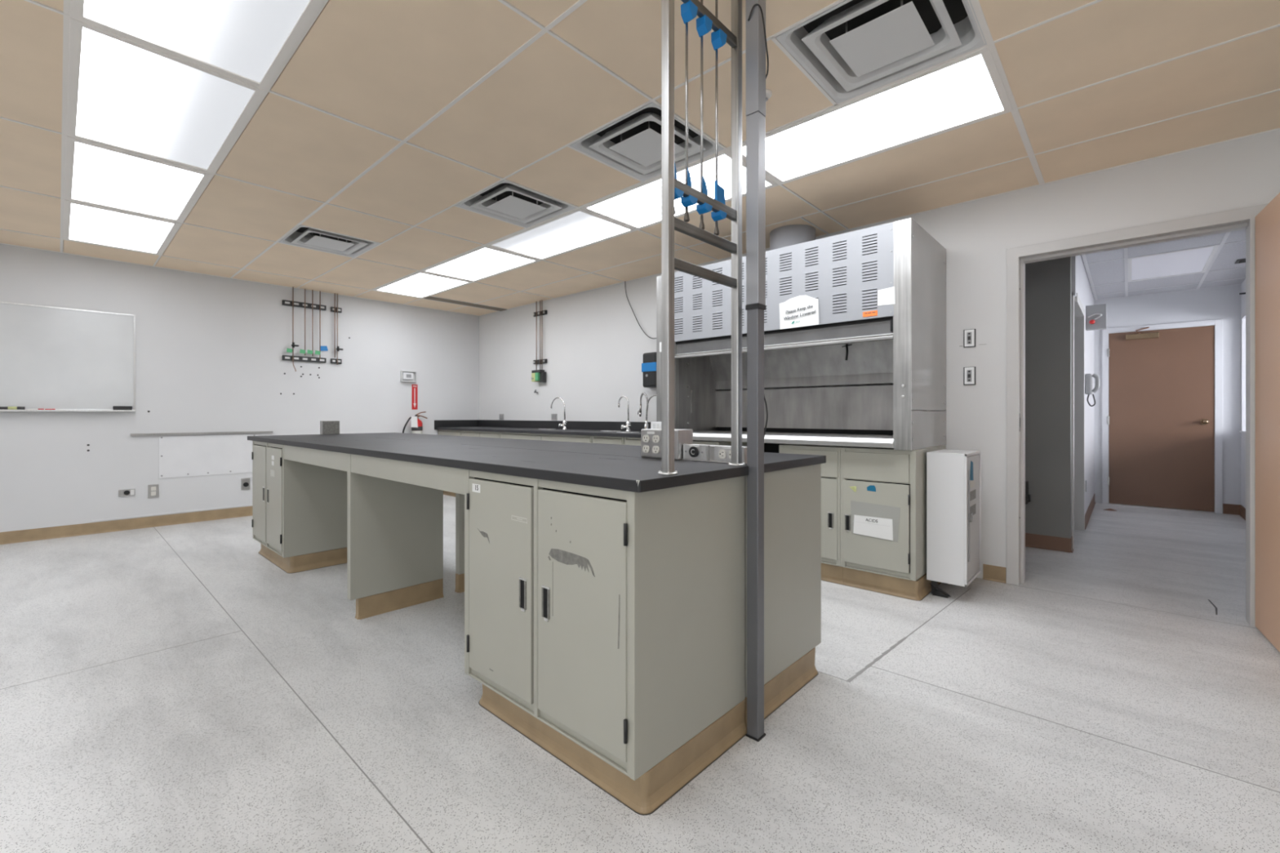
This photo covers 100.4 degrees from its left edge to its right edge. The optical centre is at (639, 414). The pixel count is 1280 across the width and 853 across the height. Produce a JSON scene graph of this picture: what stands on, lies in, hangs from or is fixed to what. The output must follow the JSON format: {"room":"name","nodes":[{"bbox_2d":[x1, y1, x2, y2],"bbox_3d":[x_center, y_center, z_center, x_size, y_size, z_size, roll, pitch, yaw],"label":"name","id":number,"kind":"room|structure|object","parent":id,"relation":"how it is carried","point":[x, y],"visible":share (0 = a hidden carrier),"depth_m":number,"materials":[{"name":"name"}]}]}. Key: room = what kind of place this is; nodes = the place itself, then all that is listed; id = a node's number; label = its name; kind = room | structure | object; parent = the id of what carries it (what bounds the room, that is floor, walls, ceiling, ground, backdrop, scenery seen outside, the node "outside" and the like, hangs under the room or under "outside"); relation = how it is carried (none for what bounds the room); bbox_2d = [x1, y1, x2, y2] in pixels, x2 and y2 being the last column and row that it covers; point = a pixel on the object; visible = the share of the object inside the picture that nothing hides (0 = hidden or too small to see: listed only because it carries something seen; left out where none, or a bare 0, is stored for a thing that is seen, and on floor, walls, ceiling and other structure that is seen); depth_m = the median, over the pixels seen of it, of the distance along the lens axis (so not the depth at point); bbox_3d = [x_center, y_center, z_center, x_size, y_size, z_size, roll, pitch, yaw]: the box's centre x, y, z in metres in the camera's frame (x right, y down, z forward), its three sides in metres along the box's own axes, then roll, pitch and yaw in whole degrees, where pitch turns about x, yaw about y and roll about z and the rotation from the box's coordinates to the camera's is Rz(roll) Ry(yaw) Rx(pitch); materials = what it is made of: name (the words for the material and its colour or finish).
{"room":"science laboratory","nodes":[
{"label":"science laboratory","id":0,"kind":"room"},
{"bbox_2d":[0,241,479,532],"bbox_3d":[-4.739,-0.300,5.353,0.120,2.800,7.130,0,0,42],"label":"wall","id":1,"kind":"structure","parent":0,"point":[210,350],"depth_m":5.50,"materials":[{"name":"paint"}]},
{"bbox_2d":[0,301,135,411],"bbox_3d":[-5.645,-0.492,4.220,0.075,0.929,2.415,0,0,42],"label":"whiteboard","id":2,"kind":"object","parent":1,"relation":"attached to","point":[60,359],"visible":1,"depth_m":4.79,"materials":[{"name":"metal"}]},
{"bbox_2d":[0,406,25,409],"bbox_3d":[-5.340,-0.051,4.541,0.036,0.036,0.140,0,0,42],"label":"marker pen","id":3,"kind":"object","parent":2,"relation":"on","point":[1,407],"visible":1,"depth_m":4.53,"materials":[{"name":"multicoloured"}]},
{"bbox_2d":[0,409,135,411],"bbox_3d":[-5.626,-0.035,4.240,0.075,0.015,2.350,0,0,43],"label":"tray","id":4,"kind":"object","parent":2,"relation":"on","point":[0,410],"depth_m":4.76,"materials":[{"name":"metal"}]},
{"bbox_2d":[112,405,132,409],"bbox_3d":[-4.885,-0.057,5.039,0.048,0.046,0.130,0,0,42],"label":"eraser","id":5,"kind":"object","parent":2,"relation":"on","point":[114,407],"visible":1,"depth_m":5.02,"materials":[{"name":"grey"}]},
{"bbox_2d":[0,506,252,544],"bbox_3d":[-4.922,1.048,5.053,0.014,0.103,6.200,0,0,42],"label":"baseboard","id":6,"kind":"structure","parent":1,"relation":"attached to","point":[53,532],"depth_m":5.04,"materials":[{"name":"beige rubber"}]},
{"bbox_2d":[118,488,134,496],"bbox_3d":[-4.889,0.744,5.084,0.022,0.063,0.114,0,0,42],"label":"wall outlet","id":7,"kind":"object","parent":1,"relation":"attached to","point":[126,492],"visible":1,"depth_m":5.08,"materials":[{"name":"metal"}]},
{"bbox_2d":[147,484,158,497],"bbox_3d":[-4.764,0.749,5.225,0.015,0.127,0.077,0,0,42],"label":"wall outlet","id":8,"kind":"object","parent":1,"relation":"attached to","point":[153,490],"visible":1,"depth_m":5.22,"materials":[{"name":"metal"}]},
{"bbox_2d":[92,503,252,521],"bbox_3d":[-3.975,0.981,6.093,0.006,0.015,3.186,0,0,42],"label":"trim","id":9,"kind":"structure","parent":1,"relation":"attached to","point":[129,517],"depth_m":5.31,"materials":[{"name":"white rubber"}]},
{"bbox_2d":[130,431,273,435],"bbox_3d":[-4.482,0.195,5.525,0.026,0.025,1.150,0,0,42],"label":"wall rail","id":10,"kind":"object","parent":1,"relation":"attached to","point":[246,432],"visible":1,"depth_m":5.48,"materials":[{"name":"metal"}]},
{"bbox_2d":[159,434,270,478],"bbox_3d":[-4.426,0.422,5.598,0.009,0.415,0.925,0,0,42],"label":"wall panel","id":11,"kind":"object","parent":1,"relation":"attached to","point":[180,456],"visible":0.79,"depth_m":5.51,"materials":[{"name":"grey plastic"}]},
{"bbox_2d":[241,477,249,490],"bbox_3d":[-4.261,0.751,5.769,0.022,0.126,0.076,0,0,42],"label":"wall outlet","id":12,"kind":"object","parent":1,"relation":"attached to","point":[245,482],"visible":1,"depth_m":5.76,"materials":[{"name":"metal"}]},
{"bbox_2d":[282,286,326,371],"bbox_3d":[-3.867,-0.970,6.164,0.070,0.961,0.440,0,0,42],"label":"rack","id":13,"kind":"object","parent":1,"relation":"attached to","point":[286,357],"visible":1,"depth_m":6.18,"materials":[{"name":"grey metal"}]},
{"bbox_2d":[330,293,342,364],"bbox_3d":[-3.641,-1.026,6.410,0.070,0.851,0.120,0,0,42],"label":"rack","id":14,"kind":"object","parent":1,"relation":"attached to","point":[335,309],"visible":1,"depth_m":6.40,"materials":[{"name":"grey"}]},
{"bbox_2d":[400,370,416,382],"bbox_3d":[-3.061,-0.503,7.057,0.050,0.143,0.198,0,0,42],"label":"thermostat","id":15,"kind":"object","parent":1,"relation":"attached to","point":[405,375],"visible":1,"depth_m":7.04,"materials":[{"name":"grey plastic"}]},
{"bbox_2d":[411,384,417,409],"bbox_3d":[-3.015,-0.235,7.141,0.004,0.335,0.076,0,0,42],"label":"sign","id":16,"kind":"object","parent":1,"relation":"attached to","point":[414,387],"visible":1,"depth_m":7.14,"materials":[{"name":"red paint"}]},
{"bbox_2d":[402,411,427,434],"bbox_3d":[-2.978,0.249,7.037,0.172,0.582,0.329,0,0,16],"label":"fire extinguisher","id":17,"kind":"object","parent":1,"relation":"attached to","point":[416,425],"visible":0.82,"depth_m":7.00,"materials":[{"name":"red paint"}]},
{"bbox_2d":[434,419,478,429],"bbox_3d":[-2.600,0.142,7.580,0.020,0.129,0.665,0,0,42],"label":"backsplash","id":18,"kind":"structure","parent":1,"relation":"attached to","point":[470,423],"depth_m":7.57,"materials":[{"name":"black stone"}]},
{"bbox_2d":[0,494,1279,852],"bbox_3d":[0.949,1.149,3.234,11.370,0.101,12.148,0,0,42],"label":"floor","id":19,"kind":"structure","parent":0,"point":[202,746],"depth_m":1.91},
{"bbox_2d":[251,440,346,573],"bbox_3d":[-2.581,0.653,4.162,0.882,0.893,0.574,0,0,42],"label":"base cabinet","id":20,"kind":"object","parent":19,"relation":"on","point":[299,521],"visible":0.73,"depth_m":3.84,"materials":[{"name":"metal"}]},
{"bbox_2d":[247,432,826,494],"bbox_3d":[-1.198,0.241,3.309,4.327,0.133,1.183,0,0,42],"label":"countertop","id":21,"kind":"structure","parent":20,"relation":"on","point":[611,466],"depth_m":2.28,"materials":[{"name":"black stone"}]},
{"bbox_2d":[320,420,339,434],"bbox_3d":[-2.746,0.115,4.727,0.064,0.120,0.140,0,0,42],"label":"outlet box","id":22,"kind":"object","parent":21,"relation":"on","point":[327,427],"visible":0.96,"depth_m":4.70,"materials":[{"name":"metal"}]},
{"bbox_2d":[640,428,693,459],"bbox_3d":[0.106,0.117,2.153,0.191,0.116,0.105,0,0,42],"label":"outlet box","id":23,"kind":"object","parent":21,"relation":"on","point":[651,438],"visible":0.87,"depth_m":2.12,"materials":[{"name":"metal"}]},
{"bbox_2d":[642,435,649,442],"bbox_3d":[0.024,0.097,2.159,0.035,0.029,0.004,0,0,42],"label":"socket","id":24,"kind":"object","parent":23,"relation":"attached to","point":[646,438],"depth_m":2.16,"materials":[{"name":"grey plastic"}]},
{"bbox_2d":[652,445,659,453],"bbox_3d":[0.063,0.139,2.123,0.035,0.029,0.004,0,0,42],"label":"socket","id":25,"kind":"object","parent":23,"relation":"attached to","point":[655,449],"depth_m":2.12,"materials":[{"name":"grey plastic"}]},
{"bbox_2d":[652,435,659,442],"bbox_3d":[0.063,0.097,2.123,0.035,0.029,0.004,0,0,42],"label":"socket","id":26,"kind":"object","parent":23,"relation":"attached to","point":[655,438],"depth_m":2.12,"materials":[{"name":"grey plastic"}]},
{"bbox_2d":[657,0,745,475],"bbox_3d":[0.209,-0.643,1.712,0.060,1.636,0.434,0,0,42],"label":"rack","id":27,"kind":"object","parent":21,"relation":"on","point":[672,189],"visible":1,"depth_m":1.71,"materials":[{"name":"metal"}]},
{"bbox_2d":[681,444,746,463],"bbox_3d":[0.288,0.144,2.004,0.278,0.061,0.080,0,0,42],"label":"outlet box","id":28,"kind":"object","parent":21,"relation":"on","point":[700,452],"visible":0.85,"depth_m":2.00,"materials":[{"name":"metal"}]},
{"bbox_2d":[688,446,698,457],"bbox_3d":[0.204,0.142,2.033,0.041,0.041,0.008,0,0,43],"label":"socket","id":29,"kind":"object","parent":28,"relation":"attached to","point":[693,451],"depth_m":2.03,"materials":[{"name":"black plastic"}]},
{"bbox_2d":[719,449,725,458],"bbox_3d":[0.300,0.144,1.947,0.028,0.034,0.004,0,0,42],"label":"socket","id":30,"kind":"object","parent":28,"relation":"attached to","point":[722,452],"depth_m":1.94,"materials":[{"name":"grey plastic"}]},
{"bbox_2d":[346,453,444,619],"bbox_3d":[-1.379,0.653,3.041,0.059,0.893,0.521,0,0,42],"label":"panel","id":31,"kind":"object","parent":19,"relation":"on","point":[395,529],"visible":0.81,"depth_m":2.99,"materials":[{"name":"metal"}]},
{"bbox_2d":[438,429,462,497],"bbox_3d":[-2.360,0.653,7.379,0.630,0.893,0.608,0,0,42],"label":"base cabinet","id":32,"kind":"object","parent":19,"relation":"on","point":[451,433],"visible":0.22,"depth_m":7.18,"materials":[{"name":"metal"}]},
{"bbox_2d":[436,426,640,437],"bbox_3d":[-1.075,0.191,6.196,4.097,0.032,0.645,0,0,42],"label":"countertop","id":33,"kind":"structure","parent":32,"relation":"on","point":[504,429],"depth_m":5.84,"materials":[{"name":"black stone"}]},
{"bbox_2d":[550,396,567,429],"bbox_3d":[-0.939,-0.016,6.288,0.080,0.382,0.350,0,0,-40],"label":"tap","id":34,"kind":"object","parent":33,"relation":"on","point":[563,425],"visible":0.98,"depth_m":6.23,"materials":[{"name":"silver metal"}]},
{"bbox_2d":[617,395,631,431],"bbox_3d":[-0.146,-0.011,5.550,0.080,0.372,0.238,0,0,-40],"label":"tap","id":35,"kind":"object","parent":33,"relation":"on","point":[627,427],"visible":1,"depth_m":5.53,"materials":[{"name":"silver metal"}]},
{"bbox_2d":[637,392,656,428],"bbox_3d":[0.075,-0.024,5.357,0.270,0.399,0.060,0,0,42],"label":"tap","id":36,"kind":"object","parent":33,"relation":"on","point":[646,425],"visible":0.94,"depth_m":5.36,"materials":[{"name":"silver metal"}]},
{"bbox_2d":[454,493,464,592],"bbox_3d":[-0.959,0.653,3.500,0.059,0.893,0.531,0,0,42],"label":"panel","id":37,"kind":"object","parent":19,"relation":"on","point":[460,498],"visible":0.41,"depth_m":3.31,"materials":[{"name":"metal"}]},
{"bbox_2d":[462,431,500,438],"bbox_3d":[-1.792,0.653,6.859,0.890,0.893,0.608,0,0,42],"label":"base cabinet","id":38,"kind":"object","parent":19,"relation":"on","point":[467,433],"visible":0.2,"depth_m":6.62,"materials":[{"name":"metal"}]},
{"bbox_2d":[500,431,592,443],"bbox_3d":[-0.867,0.653,6.011,1.600,0.893,0.608,0,0,42],"label":"base cabinet","id":39,"kind":"object","parent":19,"relation":"on","point":[559,437],"visible":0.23,"depth_m":5.74,"materials":[{"name":"metal"}]},
{"bbox_2d":[464,469,746,815],"bbox_3d":[-0.152,0.653,1.936,0.903,0.893,0.574,0,0,42],"label":"base cabinet","id":40,"kind":"object","parent":19,"relation":"on","point":[604,627],"visible":0.85,"depth_m":1.64,"materials":[{"name":"metal"}]},
{"bbox_2d":[592,435,624,444],"bbox_3d":[-0.111,0.653,5.318,0.430,0.893,0.608,0,0,42],"label":"base cabinet","id":41,"kind":"object","parent":19,"relation":"on","point":[596,439],"visible":0.16,"depth_m":5.09,"materials":[{"name":"metal"}]},
{"bbox_2d":[624,436,640,445],"bbox_3d":[0.243,0.653,4.994,0.510,0.893,0.608,0,0,42],"label":"base cabinet","id":42,"kind":"object","parent":19,"relation":"on","point":[628,441],"visible":0.12,"depth_m":4.87,"materials":[{"name":"metal"}]},
{"bbox_2d":[693,440,746,446],"bbox_3d":[0.612,0.655,4.517,0.600,0.889,0.712,0,0,42],"label":"base cabinet","id":43,"kind":"object","parent":19,"relation":"on","point":[695,442],"visible":0.09,"depth_m":4.16,"materials":[{"name":"metal"}]},
{"bbox_2d":[764,443,783,453],"bbox_3d":[1.228,0.606,4.375,0.498,0.788,0.010,0,0,42],"label":"panel","id":44,"kind":"object","parent":43,"relation":"attached to","point":[768,447],"visible":0.02,"depth_m":4.48,"materials":[{"name":"black"}]},
{"bbox_2d":[745,0,768,742],"bbox_3d":[0.401,-0.180,1.826,0.061,2.561,0.069,0,0,42],"label":"post","id":45,"kind":"object","parent":19,"relation":"on","point":[756,38],"visible":1,"depth_m":1.81,"materials":[{"name":"grey metal"}]},
{"bbox_2d":[744,463,821,728],"bbox_3d":[0.259,0.653,2.386,0.903,0.893,0.620,0,0,42],"label":"base cabinet","id":46,"kind":"object","parent":19,"relation":"on","point":[792,496],"visible":0.3,"depth_m":2.11,"materials":[{"name":"metal"}]},
{"bbox_2d":[778,444,844,584],"bbox_3d":[1.361,0.655,3.830,0.432,0.889,0.712,0,0,42],"label":"base cabinet","id":47,"kind":"object","parent":19,"relation":"on","point":[832,571],"visible":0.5,"depth_m":3.48,"materials":[{"name":"metal"}]},
{"bbox_2d":[840,445,946,600],"bbox_3d":[1.692,0.655,3.528,0.462,0.889,0.712,0,0,42],"label":"base cabinet","id":48,"kind":"object","parent":19,"relation":"on","point":[899,477],"visible":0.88,"depth_m":3.26,"materials":[{"name":"metal"}]},
{"bbox_2d":[656,217,946,450],"bbox_3d":[1.128,-0.625,4.074,1.969,1.671,0.841,0,0,42],"label":"fume hood","id":49,"kind":"object","parent":48,"relation":"on","point":[904,345],"visible":0.81,"depth_m":3.73,"materials":[{"name":"grey metal"}]},
{"bbox_2d":[779,295,818,328],"bbox_3d":[1.064,-0.693,3.587,0.284,0.210,0.010,0,0,43],"label":"paper sign","id":50,"kind":"object","parent":49,"relation":"attached to","point":[799,311],"visible":1,"depth_m":3.58,"materials":[{"name":"white paper"}]},
{"bbox_2d":[862,310,877,317],"bbox_3d":[1.414,-0.620,3.279,0.086,0.031,0.002,0,0,42],"label":"sticker","id":51,"kind":"object","parent":49,"relation":"attached to","point":[868,313],"visible":1,"depth_m":3.28,"materials":[{"name":"orange paper"}]},
{"bbox_2d":[877,286,894,305],"bbox_3d":[1.484,-0.712,3.216,0.099,0.105,0.001,0,0,42],"label":"label","id":52,"kind":"object","parent":49,"relation":"attached to","point":[886,296],"visible":1,"depth_m":3.21,"materials":[{"name":"white paper"}]},
{"bbox_2d":[850,500,900,542],"bbox_3d":[1.444,0.655,3.282,0.295,0.220,0.001,0,0,42],"label":"plastic sleeve","id":53,"kind":"object","parent":48,"relation":"attached to","point":[861,508],"visible":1,"depth_m":3.27,"materials":[{"name":"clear plastic"}]},
{"bbox_2d":[853,515,893,540],"bbox_3d":[1.433,0.694,3.289,0.240,0.128,0.002,0,0,42],"label":"paper sheet","id":54,"kind":"object","parent":53,"relation":"in","point":[878,527],"visible":1,"depth_m":3.28,"materials":[{"name":"white paper"}]},
{"bbox_2d":[932,588,949,598],"bbox_3d":[1.828,1.083,3.242,0.084,0.034,0.050,0,0,42],"label":"wedge","id":55,"kind":"object","parent":19,"relation":"on","point":[936,593],"visible":0.98,"depth_m":3.23,"materials":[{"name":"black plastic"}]},
{"bbox_2d":[926,448,980,593],"bbox_3d":[1.956,0.664,3.307,0.228,0.872,0.390,0,0,42],"label":"air purifier","id":56,"kind":"object","parent":19,"relation":"on","point":[953,500],"visible":1,"depth_m":3.18,"materials":[{"name":"white plastic"}]},
{"bbox_2d":[969,460,973,480],"bbox_3d":[1.990,0.338,3.202,0.001,0.125,0.100,0,0,42],"label":"tag","id":57,"kind":"object","parent":56,"relation":"attached to","point":[971,462],"visible":1,"depth_m":3.21,"materials":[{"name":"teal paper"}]},
{"bbox_2d":[0,0,1279,315],"bbox_3d":[-1.248,-1.459,2.154,9.350,0.016,6.890,0,0,42],"label":"ceiling","id":58,"kind":"structure","parent":0,"point":[388,67],"depth_m":2.61,"materials":[{"name":"beige tile"}]},
{"bbox_2d":[62,200,180,255],"bbox_3d":[-4.120,-1.475,4.223,1.208,0.060,0.598,0,0,42],"label":"ceiling light","id":59,"kind":"object","parent":58,"relation":"attached to","point":[83,223],"visible":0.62,"depth_m":4.15,"materials":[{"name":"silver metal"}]},
{"bbox_2d":[64,135,212,222],"bbox_3d":[-3.220,-1.475,3.398,1.208,0.060,0.598,0,0,42],"label":"ceiling light","id":60,"kind":"object","parent":58,"relation":"attached to","point":[97,175],"visible":0.72,"depth_m":3.32,"materials":[{"name":"white plastic"}]},
{"bbox_2d":[66,17,266,173],"bbox_3d":[-2.321,-1.475,2.574,1.208,0.060,0.598,0,0,42],"label":"ceiling light","id":61,"kind":"object","parent":58,"relation":"attached to","point":[124,94],"visible":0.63,"depth_m":2.47,"materials":[{"name":"white plastic"}]},
{"bbox_2d":[70,0,324,90],"bbox_3d":[-1.421,-1.475,1.750,1.208,0.060,0.598,0,0,42],"label":"ceiling light","id":62,"kind":"object","parent":58,"relation":"attached to","point":[249,42],"visible":0.9,"depth_m":2.00,"materials":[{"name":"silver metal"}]},
{"bbox_2d":[278,225,379,257],"bbox_3d":[-2.621,-1.502,4.504,0.592,0.126,0.592,0,0,42],"label":"ceiling vent","id":63,"kind":"object","parent":58,"relation":"in","point":[302,236],"visible":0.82,"depth_m":4.54,"materials":[{"name":"white metal"}]},
{"bbox_2d":[372,271,472,298],"bbox_3d":[-2.471,-1.475,6.021,1.208,0.060,0.598,0,0,42],"label":"ceiling light","id":64,"kind":"object","parent":58,"relation":"attached to","point":[421,285],"visible":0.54,"depth_m":5.99,"materials":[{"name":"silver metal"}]},
{"bbox_2d":[422,296,506,311],"bbox_3d":[-2.268,-1.474,7.005,0.190,0.054,1.115,0,0,42],"label":"ceiling vent","id":65,"kind":"object","parent":58,"relation":"in","point":[433,298],"visible":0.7,"depth_m":6.94,"materials":[{"name":"silver metal"}]},
{"bbox_2d":[420,245,541,282],"bbox_3d":[-1.572,-1.475,5.197,1.208,0.060,0.598,0,0,42],"label":"ceiling light","id":66,"kind":"object","parent":58,"relation":"attached to","point":[483,262],"visible":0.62,"depth_m":5.15,"materials":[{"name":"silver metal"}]},
{"bbox_2d":[455,180,577,227],"bbox_3d":[-0.860,-1.502,3.717,0.592,0.126,0.592,0,0,42],"label":"ceiling vent","id":67,"kind":"object","parent":58,"relation":"in","point":[505,201],"visible":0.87,"depth_m":3.75,"materials":[{"name":"white metal"}]},
{"bbox_2d":[485,208,635,260],"bbox_3d":[-0.672,-1.475,4.373,1.208,0.060,0.598,0,0,42],"label":"ceiling light","id":68,"kind":"object","parent":58,"relation":"attached to","point":[577,228],"visible":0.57,"depth_m":4.31,"materials":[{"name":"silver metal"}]},
{"bbox_2d":[580,175,661,230],"bbox_3d":[0.054,-1.475,3.702,0.743,0.060,0.603,0,0,42],"label":"ceiling light","id":69,"kind":"object","parent":58,"relation":"attached to","point":[637,206],"depth_m":3.71,"materials":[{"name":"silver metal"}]},
{"bbox_2d":[0,0,1279,315],"bbox_3d":[-1.323,-1.459,2.071,9.350,0.024,7.333,0,0,42],"label":"grid","id":70,"kind":"object","parent":58,"relation":"attached to","point":[975,4],"visible":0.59,"depth_m":2.69,"materials":[{"name":"silver metal"}]},
{"bbox_2d":[569,102,724,181],"bbox_3d":[0.040,-1.502,2.893,0.592,0.126,0.592,0,0,42],"label":"ceiling vent","id":71,"kind":"object","parent":58,"relation":"in","point":[631,144],"visible":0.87,"depth_m":2.92,"materials":[{"name":"grey metal"}]},
{"bbox_2d":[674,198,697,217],"bbox_3d":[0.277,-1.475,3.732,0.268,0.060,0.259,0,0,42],"label":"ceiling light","id":72,"kind":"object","parent":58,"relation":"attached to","point":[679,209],"depth_m":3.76,"materials":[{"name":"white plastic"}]},
{"bbox_2d":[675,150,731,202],"bbox_3d":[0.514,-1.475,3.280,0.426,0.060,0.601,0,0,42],"label":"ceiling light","id":73,"kind":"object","parent":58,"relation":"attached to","point":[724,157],"depth_m":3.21,"materials":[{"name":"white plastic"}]},
{"bbox_2d":[765,88,772,102],"bbox_3d":[0.560,-1.436,2.417,0.076,0.030,0.076,0,0,42],"label":"sprinkler","id":74,"kind":"object","parent":58,"relation":"attached to","point":[768,92],"visible":0.31,"depth_m":2.40,"materials":[{"name":"silver metal"}]},
{"bbox_2d":[728,46,1013,184],"bbox_3d":[1.127,-1.475,2.725,1.208,0.060,0.598,0,0,42],"label":"ceiling light","id":75,"kind":"object","parent":58,"relation":"attached to","point":[968,89],"visible":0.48,"depth_m":2.61,"materials":[{"name":"white plastic"}]},
{"bbox_2d":[776,0,986,103],"bbox_3d":[0.940,-1.502,2.069,0.592,0.126,0.592,0,0,42],"label":"ceiling vent","id":76,"kind":"object","parent":58,"relation":"in","point":[852,48],"visible":0.94,"depth_m":2.10,"materials":[{"name":"white metal"}]},
{"bbox_2d":[479,128,1279,578],"bbox_3d":[1.120,-0.300,4.738,9.350,2.800,0.120,0,0,42],"label":"wall","id":77,"kind":"structure","parent":0,"point":[594,344],"depth_m":3.61,"materials":[{"name":"paint"}]},
{"bbox_2d":[531,300,546,382],"bbox_3d":[-1.309,-0.930,6.801,0.260,1.041,0.120,0,0,42],"label":"pipes","id":78,"kind":"object","parent":77,"relation":"attached to","point":[537,375],"visible":1,"depth_m":6.78,"materials":[{"name":"grey"}]},
{"bbox_2d":[478,419,650,431],"bbox_3d":[-0.856,0.142,6.450,4.118,0.129,0.022,0,0,42],"label":"backsplash","id":79,"kind":"structure","parent":77,"relation":"attached to","point":[594,425],"depth_m":6.45,"materials":[{"name":"black stone"}]},
{"bbox_2d":[650,422,661,428],"bbox_3d":[0.150,0.098,4.404,0.130,0.075,0.047,0,0,42],"label":"outlet box","id":80,"kind":"object","parent":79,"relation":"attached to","point":[653,424],"visible":0.44,"depth_m":4.39,"materials":[{"name":"white plastic"}]},
{"bbox_2d":[641,351,656,387],"bbox_3d":[0.126,-0.458,5.488,0.200,0.355,0.118,0,0,42],"label":"soap dispenser","id":81,"kind":"object","parent":77,"relation":"attached to","point":[648,365],"visible":0.73,"depth_m":5.45,"materials":[{"name":"black plastic"}]},
{"bbox_2d":[963,366,975,385],"bbox_3d":[2.235,-0.262,3.621,0.070,0.122,0.021,0,0,42],"label":"switch plate","id":82,"kind":"object","parent":77,"relation":"attached to","point":[969,373],"visible":1,"depth_m":3.62,"materials":[{"name":"grey"}]},
{"bbox_2d":[966,369,971,382],"bbox_3d":[2.231,-0.262,3.615,0.028,0.080,0.007,0,0,43],"label":"switch","id":83,"kind":"object","parent":82,"relation":"attached to","point":[968,371],"depth_m":3.62,"materials":[{"name":"grey plastic"}]},
{"bbox_2d":[963,328,975,347],"bbox_3d":[2.235,-0.518,3.621,0.070,0.122,0.021,0,0,42],"label":"switch plate","id":84,"kind":"object","parent":77,"relation":"attached to","point":[969,335],"visible":1,"depth_m":3.62,"materials":[{"name":"grey"}]},
{"bbox_2d":[966,332,971,344],"bbox_3d":[2.231,-0.518,3.615,0.028,0.080,0.007,0,0,43],"label":"switch","id":85,"kind":"object","parent":84,"relation":"attached to","point":[968,334],"depth_m":3.62,"materials":[{"name":"grey plastic"}]},
{"bbox_2d":[982,564,1006,582],"bbox_3d":[3.408,1.050,2.550,3.020,0.100,0.014,0,0,42],"label":"baseboard","id":86,"kind":"structure","parent":77,"relation":"attached to","point":[990,572],"depth_m":3.53,"materials":[{"name":"beige rubber"}]},
{"bbox_2d":[1006,192,1279,652],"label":"door","id":87,"kind":"structure","parent":77,"relation":"in","point":[1261,223],"depth_m":2.76,"materials":[{"name":"paint"}]},
{"bbox_2d":[1025,256,1071,537],"bbox_3d":[3.013,-0.300,4.726,1.256,2.800,0.120,0,0,42],"label":"wall","id":88,"kind":"structure","parent":0,"point":[1048,283],"depth_m":4.36,"materials":[{"name":"grey paint"}]},
{"bbox_2d":[1025,480,1031,504],"bbox_3d":[3.183,0.645,4.435,0.100,0.190,0.080,0,0,42],"label":"wall box","id":89,"kind":"object","parent":88,"relation":"attached to","point":[1028,497],"visible":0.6,"depth_m":4.39,"materials":[{"name":"black plastic"}]},
{"bbox_2d":[1071,255,1093,514],"bbox_3d":[4.560,-0.300,5.539,0.120,2.800,3.170,0,0,42],"label":"wall","id":90,"kind":"structure","parent":0,"point":[1080,283],"depth_m":5.62,"materials":[{"name":"paint"}]},
{"bbox_2d":[1071,292,1084,548],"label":"door","id":91,"kind":"structure","parent":90,"relation":"in","point":[1077,309],"depth_m":5.06,"materials":[{"name":"paint"}]},
{"bbox_2d":[1084,373,1100,406],"bbox_3d":[4.467,-0.241,5.265,0.113,0.326,0.200,0,0,42],"label":"wall phone","id":92,"kind":"object","parent":90,"relation":"attached to","point":[1088,377],"visible":1,"depth_m":5.21,"materials":[{"name":"grey plastic"}]},
{"bbox_2d":[1085,303,1106,330],"bbox_3d":[4.542,-0.970,5.315,0.156,0.240,0.126,0,0,42],"label":"alarm box","id":93,"kind":"object","parent":90,"relation":"attached to","point":[1096,314],"visible":1,"depth_m":5.29,"materials":[{"name":"grey plastic"}]},
{"bbox_2d":[1025,493,1245,552],"bbox_3d":[4.155,1.044,5.049,2.505,0.112,4.440,0,0,42],"label":"baseboard","id":94,"kind":"structure","parent":90,"relation":"attached to","point":[1032,540],"depth_m":4.41,"materials":[{"name":"brown paint"}]},
{"bbox_2d":[1080,229,1245,300],"bbox_3d":[5.149,-1.438,4.139,5.184,0.016,4.424,0,0,42],"label":"ceiling","id":95,"kind":"structure","parent":0,"point":[1108,272],"depth_m":5.24,"materials":[{"name":"tile"}]},
{"bbox_2d":[1081,231,1245,300],"bbox_3d":[5.149,-1.438,4.139,5.224,0.024,4.464,0,0,42],"label":"grid","id":96,"kind":"object","parent":95,"relation":"attached to","point":[1126,258],"visible":0.22,"depth_m":5.28,"materials":[{"name":"paint"}]},
{"bbox_2d":[1128,244,1219,281],"bbox_3d":[5.062,-1.455,5.114,0.571,0.058,1.160,0,0,42],"label":"ceiling light","id":97,"kind":"object","parent":95,"relation":"attached to","point":[1197,260],"visible":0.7,"depth_m":5.07,"materials":[{"name":"white plastic"}]},
{"bbox_2d":[1093,284,1240,512],"bbox_3d":[7.117,-0.300,5.428,4.040,2.800,0.120,0,0,42],"label":"wall","id":98,"kind":"structure","parent":0,"point":[1224,303],"depth_m":6.04,"materials":[{"name":"paint"}]},
{"bbox_2d":[1102,319,1222,513],"bbox_3d":[6.047,0.020,6.213,1.012,2.160,0.168,0,0,42],"label":"door","id":99,"kind":"structure","parent":98,"relation":"in","point":[1165,420],"depth_m":6.24,"materials":[{"name":"paint"}]},
{"bbox_2d":[1240,279,1245,508],"bbox_3d":[5.123,-0.300,4.162,0.120,2.800,4.440,0,0,42],"label":"wall","id":100,"kind":"structure","parent":0,"point":[1243,284],"depth_m":5.78,"materials":[{"name":"paint"}]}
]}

